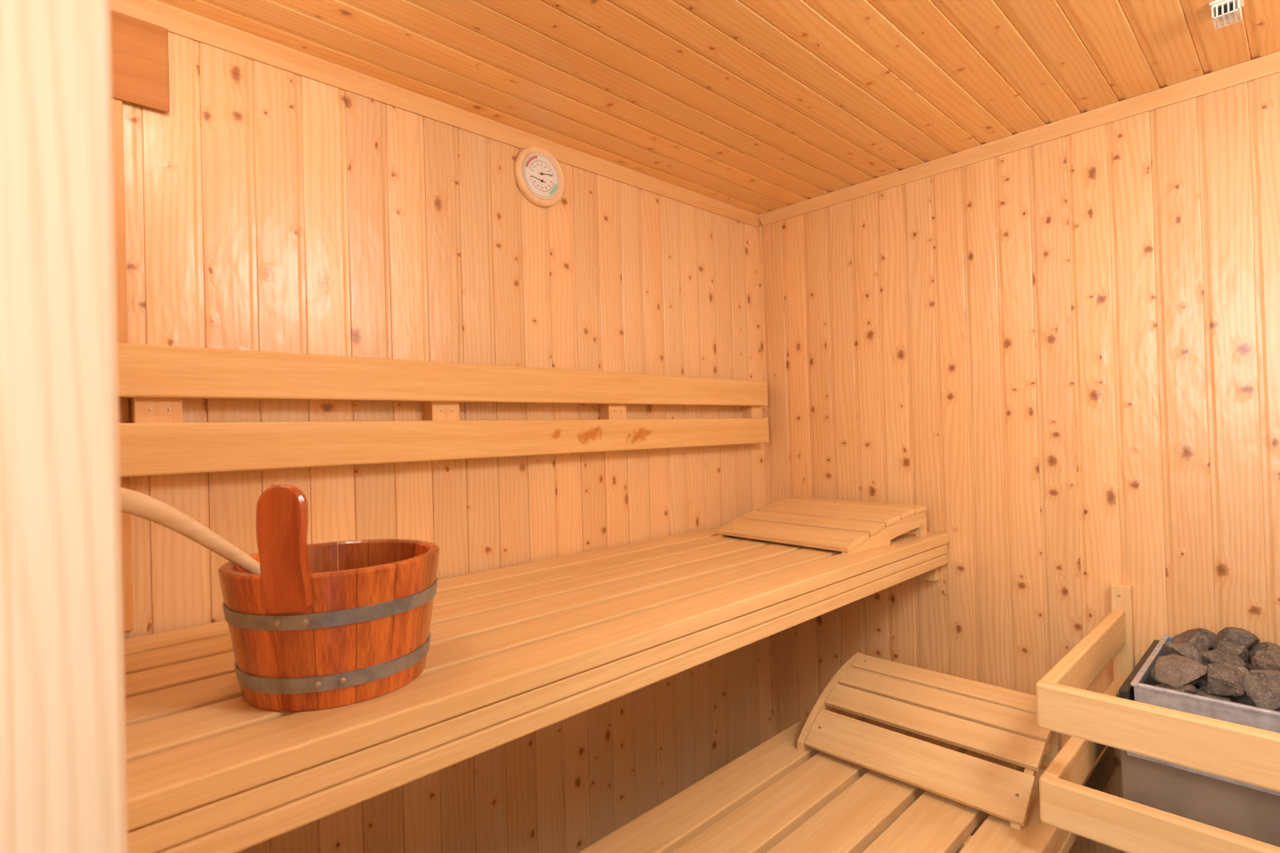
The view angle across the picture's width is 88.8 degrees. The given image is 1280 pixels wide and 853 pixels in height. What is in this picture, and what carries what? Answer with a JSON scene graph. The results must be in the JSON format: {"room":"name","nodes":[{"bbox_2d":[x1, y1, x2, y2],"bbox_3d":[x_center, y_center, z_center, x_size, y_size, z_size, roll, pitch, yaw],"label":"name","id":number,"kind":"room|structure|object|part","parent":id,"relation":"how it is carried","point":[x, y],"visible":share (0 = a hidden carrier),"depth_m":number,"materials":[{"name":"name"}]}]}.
{"room":"spa","nodes":[
{"label":"spa","id":0,"kind":"room"},
{"bbox_2d":[122,32,772,852],"bbox_3d":[-0.280,0.243,1.633,2.039,1.980,0.030,-1,-1,-44],"label":"wall","id":1,"kind":"structure","parent":0,"point":[270,209],"depth_m":1.48,"materials":[{"name":"brown wood"}]},
{"bbox_2d":[112,98,133,631],"bbox_3d":[-0.882,-0.172,1.040,0.102,1.014,0.008,-1,-1,-44],"label":"trim","id":2,"kind":"structure","parent":1,"relation":"attached to","point":[117,104],"depth_m":1.07,"materials":[{"name":"beige wood"}]},
{"bbox_2d":[111,10,169,112],"bbox_3d":[-0.863,-0.608,1.065,0.155,0.144,0.005,-1,-1,-44],"label":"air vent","id":3,"kind":"object","parent":1,"relation":"in","point":[139,48],"visible":0.56,"depth_m":1.09,"materials":[{"name":"orange wood"}]},
{"bbox_2d":[110,0,760,227],"bbox_3d":[-0.252,-0.710,1.656,1.880,0.034,0.026,-1,-1,-44],"label":"trim","id":4,"kind":"structure","parent":1,"relation":"attached to","point":[179,21],"depth_m":1.38,"materials":[{"name":"brown wood"}]},
{"bbox_2d":[117,343,768,477],"bbox_3d":[-0.238,-0.036,1.619,1.822,0.211,0.062,-1,-1,-44],"label":"backrest","id":5,"kind":"object","parent":1,"relation":"attached to","point":[156,379],"visible":0.92,"depth_m":1.31,"materials":[{"name":"brown wood"}]},
{"bbox_2d":[123,526,949,852],"bbox_3d":[-0.011,0.393,1.430,1.879,0.138,0.626,-1,-1,-44],"label":"bench","id":6,"kind":"object","parent":1,"relation":"attached to","point":[516,652],"visible":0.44,"depth_m":0.91,"materials":[{"name":"beige wood"}]},
{"bbox_2d":[217,483,439,711],"bbox_3d":[-0.399,0.197,0.859,0.261,0.264,0.261,-1,-1,-44],"label":"bucket","id":7,"kind":"object","parent":6,"relation":"on","point":[307,634],"visible":1,"depth_m":0.75,"materials":[{"name":"wood"}]},
{"bbox_2d":[120,487,260,574],"bbox_3d":[-0.505,0.179,0.824,0.314,0.236,0.070,-1,-1,-30],"label":"ladle","id":8,"kind":"object","parent":7,"relation":"in","point":[134,503],"visible":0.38,"depth_m":0.78,"materials":[{"name":"brown wood"}]},
{"bbox_3d":[-0.394,0.136,0.723,0.053,0.144,0.022,-2,-1,-3],"label":"handle","id":9,"kind":"part","parent":7,"relation":"part of","materials":[{"name":"brown wood"}]},
{"bbox_2d":[716,496,927,555],"bbox_3d":[0.510,0.271,1.862,0.385,0.084,0.440,-1,-1,-39],"label":"headrest cover","id":10,"kind":"object","parent":6,"relation":"on","point":[847,527],"visible":1,"depth_m":1.78,"materials":[{"name":"wood"}]},
{"bbox_2d":[514,145,565,207],"bbox_3d":[-0.251,-0.634,1.659,0.151,0.151,0.018,-1,-1,-44],"label":"thermometer","id":11,"kind":"object","parent":1,"relation":"attached to","point":[539,175],"visible":1,"depth_m":1.65,"materials":[{"name":"brown wood"}]},
{"bbox_2d":[158,0,1279,215],"bbox_3d":[0.391,-0.767,0.919,2.040,0.030,2.040,-1,-1,-44],"label":"ceiling","id":12,"kind":"structure","parent":0,"point":[757,107],"depth_m":1.35,"materials":[{"name":"brown wood"}]},
{"bbox_2d":[1208,0,1244,29],"bbox_3d":[1.065,-0.753,1.186,0.054,0.030,0.044,-1,-1,-44],"label":"ceiling sensor","id":13,"kind":"object","parent":12,"relation":"attached to","point":[1222,10],"visible":1,"depth_m":1.18,"materials":[{"name":"white plastic"}]},
{"bbox_3d":[1.065,-0.766,1.186,0.054,0.005,0.044,-1,-1,-44],"label":"plate","id":14,"kind":"part","parent":13,"relation":"part of","materials":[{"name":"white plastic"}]},
{"bbox_2d":[757,72,1279,852],"bbox_3d":[1.141,0.203,1.608,0.030,1.980,2.038,-1,-1,-44],"label":"wall","id":15,"kind":"structure","parent":0,"point":[1065,351],"depth_m":1.68,"materials":[{"name":"brown wood"}]},
{"bbox_2d":[759,51,1279,225],"bbox_3d":[1.102,-0.749,1.589,0.026,0.034,1.956,-1,-1,-44],"label":"trim","id":16,"kind":"structure","parent":15,"relation":"attached to","point":[1268,65],"depth_m":1.65,"materials":[{"name":"brown wood"}]},
{"bbox_2d":[1035,583,1279,852],"bbox_3d":[1.255,0.532,1.008,0.648,0.325,0.974,-1,-1,-44],"label":"guard","id":17,"kind":"object","parent":15,"relation":"attached to","point":[1093,721],"visible":0.98,"depth_m":1.05,"materials":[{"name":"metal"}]},
{"bbox_3d":[0.926,0.478,1.347,0.598,0.076,0.024,-1,-1,-44],"label":"rail","id":18,"kind":"part","parent":17,"relation":"part of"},
{"bbox_3d":[0.930,0.641,1.346,0.598,0.076,0.024,-1,-1,-44],"label":"rail","id":19,"kind":"part","parent":17,"relation":"part of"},
{"bbox_3d":[1.030,0.470,0.791,0.024,0.078,0.970,-1,-1,-44],"label":"rail","id":20,"kind":"part","parent":17,"relation":"part of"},
{"bbox_3d":[1.035,0.633,0.789,0.024,0.078,0.970,-1,-1,-44],"label":"rail","id":21,"kind":"part","parent":17,"relation":"part of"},
{"bbox_3d":[0.047,1.239,0.515,3.150,0.050,2.040,-1,-1,-44],"label":"floor","id":22,"kind":"structure","parent":0,"visible":0},
{"bbox_2d":[578,707,1114,852],"bbox_3d":[0.277,0.989,1.142,1.876,0.450,0.597,-1,-1,-44],"label":"bench","id":23,"kind":"object","parent":22,"relation":"on","point":[777,796],"visible":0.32,"depth_m":1.29,"materials":[{"name":"beige wood"}]},
{"bbox_2d":[797,652,1062,831],"bbox_3d":[0.646,0.680,1.481,0.305,0.152,0.479,-1,-1,-44],"label":"headrest cover","id":24,"kind":"object","parent":23,"relation":"on","point":[991,721],"visible":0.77,"depth_m":1.43,"materials":[{"name":"wood"}]},
{"bbox_3d":[0.467,0.817,0.940,1.874,0.061,0.024,-1,-1,-44],"label":"rail","id":25,"kind":"part","parent":23,"relation":"part of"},
{"bbox_2d":[1119,634,1279,852],"bbox_3d":[1.221,0.817,1.206,0.427,0.742,0.466,-1,-1,-44],"label":"heater","id":26,"kind":"object","parent":22,"relation":"on","point":[1252,812],"depth_m":1.16,"materials":[{"name":"metal"}]},
{"bbox_3d":[1.058,0.734,1.364,0.392,0.480,0.016,-1,-1,-44],"label":"plate","id":27,"kind":"part","parent":26,"relation":"part of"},
{"bbox_3d":[1.222,0.737,1.210,0.417,0.462,0.466,-1,-1,-44],"label":"casing","id":28,"kind":"part","parent":26,"relation":"part of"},
{"bbox_3d":[1.120,0.503,1.262,0.080,0.060,0.058,-1,-1,-44],"label":"heater stone","id":29,"kind":"part","parent":26,"relation":"part of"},
{"bbox_3d":[1.074,0.511,1.223,0.054,0.060,0.069,-2,-1,31],"label":"heater stone","id":30,"kind":"part","parent":26,"relation":"part of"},
{"bbox_3d":[1.099,0.473,1.236,0.056,0.048,0.071,-2,-1,-7],"label":"heater stone","id":31,"kind":"part","parent":26,"relation":"part of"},
{"bbox_3d":[1.107,0.540,1.115,0.077,0.064,0.049,-1,-1,-44],"label":"heater stone","id":32,"kind":"object","parent":26,"relation":"in","visible":0},
{"bbox_3d":[1.111,0.503,1.113,0.064,0.054,0.080,-1,-1,-44],"label":"heater stone","id":33,"kind":"object","parent":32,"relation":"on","visible":0},
{"bbox_2d":[1243,674,1279,711],"bbox_3d":[1.098,0.466,1.143,0.061,0.054,0.074,-1,-1,-44],"label":"stone","id":34,"kind":"object","parent":33,"relation":"on","point":[1265,693],"visible":0.97,"depth_m":1.13,"materials":[{"name":"stone"}]},
{"bbox_3d":[1.077,0.550,1.144,0.080,0.067,0.072,-1,-1,-44],"label":"heater stone","id":35,"kind":"object","parent":26,"relation":"in","visible":0},
{"bbox_2d":[1230,670,1279,708],"bbox_3d":[1.120,0.484,1.181,0.086,0.096,0.102,-1,-1,-24],"label":"stone","id":36,"kind":"object","parent":35,"relation":"on","point":[1271,675],"depth_m":1.18,"materials":[{"name":"stone"}]},
{"bbox_3d":[1.116,0.499,1.190,0.068,0.065,0.063,-1,-1,-44],"label":"heater stone","id":37,"kind":"part","parent":36,"relation":"part of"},
{"bbox_3d":[1.039,0.549,1.189,0.078,0.048,0.085,-1,-1,-44],"label":"heater stone","id":38,"kind":"object","parent":26,"relation":"in","visible":0},
{"bbox_2d":[1196,663,1246,702],"bbox_3d":[1.040,0.480,1.187,0.093,0.104,0.092,-1,-1,-44],"label":"stone","id":39,"kind":"object","parent":38,"relation":"on","point":[1224,679],"depth_m":1.17,"materials":[{"name":"stone"}]},
{"bbox_3d":[1.039,0.509,1.188,0.047,0.046,0.082,-2,-1,7],"label":"heater stone","id":40,"kind":"part","parent":39,"relation":"part of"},
{"bbox_3d":[1.003,0.562,1.224,0.080,0.058,0.056,-1,-1,-44],"label":"heater stone","id":41,"kind":"object","parent":26,"relation":"in","visible":0},
{"bbox_2d":[1153,654,1207,695],"bbox_3d":[1.006,0.488,1.222,0.109,0.101,0.098,-1,-1,-11],"label":"stone","id":42,"kind":"object","parent":41,"relation":"on","point":[1174,670],"depth_m":1.22,"materials":[{"name":"grey stone"}]},
{"bbox_3d":[1.003,0.505,1.222,0.082,0.067,0.064,-1,-1,-44],"label":"heater stone","id":43,"kind":"part","parent":42,"relation":"part of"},
{"bbox_3d":[1.044,0.558,1.269,0.072,0.057,0.075,-1,-1,-44],"label":"heater stone","id":44,"kind":"object","parent":26,"relation":"in","visible":0},
{"bbox_2d":[1150,667,1195,687],"bbox_3d":[1.041,0.504,1.270,0.056,0.061,0.082,-2,-1,0],"label":"stone","id":45,"kind":"object","parent":44,"relation":"on","point":[1153,673],"visible":0.1,"depth_m":1.29,"materials":[{"name":"stone"}]},
{"bbox_3d":[1.086,0.549,1.304,0.065,0.062,0.077,-1,-1,-44],"label":"heater stone","id":46,"kind":"object","parent":26,"relation":"in","visible":0},
{"bbox_2d":[1163,642,1207,688],"bbox_3d":[1.087,0.486,1.307,0.091,0.089,0.075,-2,-1,-9],"label":"stone","id":47,"kind":"object","parent":46,"relation":"on","point":[1183,649],"depth_m":1.31,"materials":[{"name":"stone"}]},
{"bbox_3d":[1.086,0.504,1.303,0.075,0.052,0.046,-2,-1,11],"label":"heater stone","id":48,"kind":"part","parent":47,"relation":"part of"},
{"bbox_3d":[1.168,0.550,1.378,0.077,0.060,0.074,-1,-1,-44],"label":"heater stone","id":49,"kind":"object","parent":26,"relation":"in","visible":0},
{"bbox_3d":[1.153,0.513,1.377,0.071,0.057,0.083,-1,-1,-44],"label":"heater stone","id":50,"kind":"object","parent":49,"relation":"on","visible":0},
{"bbox_2d":[1170,632,1208,657],"bbox_3d":[1.149,0.462,1.374,0.061,0.059,0.068,-2,-1,5],"label":"stone","id":51,"kind":"object","parent":50,"relation":"on","point":[1200,643],"visible":0.46,"depth_m":1.35,"materials":[{"name":"stone"}]},
{"bbox_3d":[1.310,0.547,1.310,0.064,0.058,0.066,-1,-1,-44],"label":"heater stone","id":52,"kind":"object","parent":26,"relation":"in","visible":0},
{"bbox_3d":[1.309,0.493,1.314,0.055,0.059,0.074,-1,-1,-44],"label":"heater stone","id":53,"kind":"object","parent":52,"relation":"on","visible":0},
{"bbox_2d":[1248,641,1279,657],"bbox_3d":[1.281,0.461,1.318,0.063,0.045,0.083,-1,-1,-44],"label":"stone","id":54,"kind":"object","parent":53,"relation":"on","point":[1260,646],"visible":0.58,"depth_m":1.33,"materials":[{"name":"stone"}]},
{"bbox_3d":[1.280,0.545,1.351,0.069,0.043,0.065,-1,-1,-44],"label":"heater stone","id":55,"kind":"object","parent":26,"relation":"in","visible":0},
{"bbox_2d":[1245,657,1252,670],"bbox_3d":[1.278,0.507,1.346,0.082,0.056,0.050,-1,-1,-16],"label":"stone","id":56,"kind":"object","parent":55,"relation":"on","point":[1248,663],"visible":0.03,"depth_m":1.34,"materials":[{"name":"stone"}]},
{"bbox_3d":[1.238,0.546,1.380,0.085,0.051,0.076,-1,-1,-44],"label":"heater stone","id":57,"kind":"object","parent":26,"relation":"in","visible":0},
{"bbox_3d":[1.234,0.508,1.379,0.071,0.058,0.080,-1,-1,-44],"label":"heater stone","id":58,"kind":"object","parent":57,"relation":"on","visible":0},
{"bbox_2d":[1210,627,1260,651],"bbox_3d":[1.246,0.455,1.372,0.063,0.066,0.082,-1,-1,-44],"label":"stone","id":59,"kind":"object","parent":58,"relation":"on","point":[1249,640],"visible":0.51,"depth_m":1.35,"materials":[{"name":"grey stone"}]},
{"bbox_3d":[1.211,0.552,1.423,0.061,0.062,0.062,-1,-1,-44],"label":"heater stone","id":60,"kind":"object","parent":26,"relation":"in","visible":0},
{"bbox_3d":[1.206,0.499,1.422,0.084,0.053,0.054,-1,-1,-44],"label":"heater stone","id":61,"kind":"object","parent":60,"relation":"on","visible":0},
{"bbox_2d":[1175,628,1215,649],"bbox_3d":[1.203,0.457,1.412,0.075,0.043,0.053,-2,-1,16],"label":"stone","id":62,"kind":"object","parent":61,"relation":"on","point":[1210,636],"visible":0.34,"depth_m":1.40,"materials":[{"name":"stone"}]},
{"bbox_3d":[1.265,0.492,1.195,0.103,0.062,0.063,-1,-1,-44],"label":"heater stone","id":63,"kind":"object","parent":26,"relation":"in","visible":0},
{"bbox_3d":[1.230,0.492,1.223,0.077,0.054,0.065,-1,-1,-44],"label":"heater stone","id":64,"kind":"object","parent":63,"relation":"on","visible":0},
{"bbox_2d":[1250,656,1279,671],"bbox_3d":[1.184,0.457,1.228,0.078,0.058,0.052,-1,-1,-44],"label":"stone","id":65,"kind":"object","parent":64,"relation":"on","point":[1258,663],"visible":0.64,"depth_m":1.21,"materials":[{"name":"stone"}]},
{"bbox_3d":[1.193,0.507,1.263,0.059,0.057,0.076,-1,-1,-44],"label":"heater stone","id":66,"kind":"object","parent":26,"relation":"in","visible":0},
{"bbox_2d":[1202,647,1250,671],"bbox_3d":[1.149,0.468,1.275,0.065,0.064,0.072,-1,-1,-44],"label":"stone","id":67,"kind":"object","parent":66,"relation":"on","point":[1222,655],"visible":0.52,"depth_m":1.27,"materials":[{"name":"stone"}]},
{"bbox_2d":[1255,648,1279,665],"bbox_3d":[1.236,0.459,1.268,0.074,0.046,0.062,-1,-1,-44],"label":"stone","id":68,"kind":"object","parent":66,"relation":"on","point":[1274,656],"visible":0.31,"depth_m":1.27,"materials":[{"name":"stone"}]},
{"bbox_3d":[1.193,0.502,1.340,0.067,0.052,0.070,-1,-1,-44],"label":"heater stone","id":69,"kind":"object","parent":26,"relation":"in","visible":0},
{"bbox_2d":[1214,640,1248,663],"bbox_3d":[1.198,0.462,1.321,0.056,0.055,0.068,-2,-1,2],"label":"stone","id":70,"kind":"object","parent":69,"relation":"on","point":[1241,651],"visible":0.41,"depth_m":1.31,"materials":[{"name":"stone"}]},
{"bbox_3d":[-0.273,0.230,0.249,0.128,1.980,1.990,-1,-1,-44],"label":"wall","id":71,"kind":"structure","parent":0,"visible":0},
{"bbox_2d":[0,0,127,852],"bbox_3d":[-0.020,0.270,-0.033,0.158,1.880,0.865,-1,-1,-44],"label":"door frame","id":72,"kind":"structure","parent":71,"relation":"in","point":[63,750],"depth_m":0.30,"materials":[{"name":"beige wood"}]}
]}

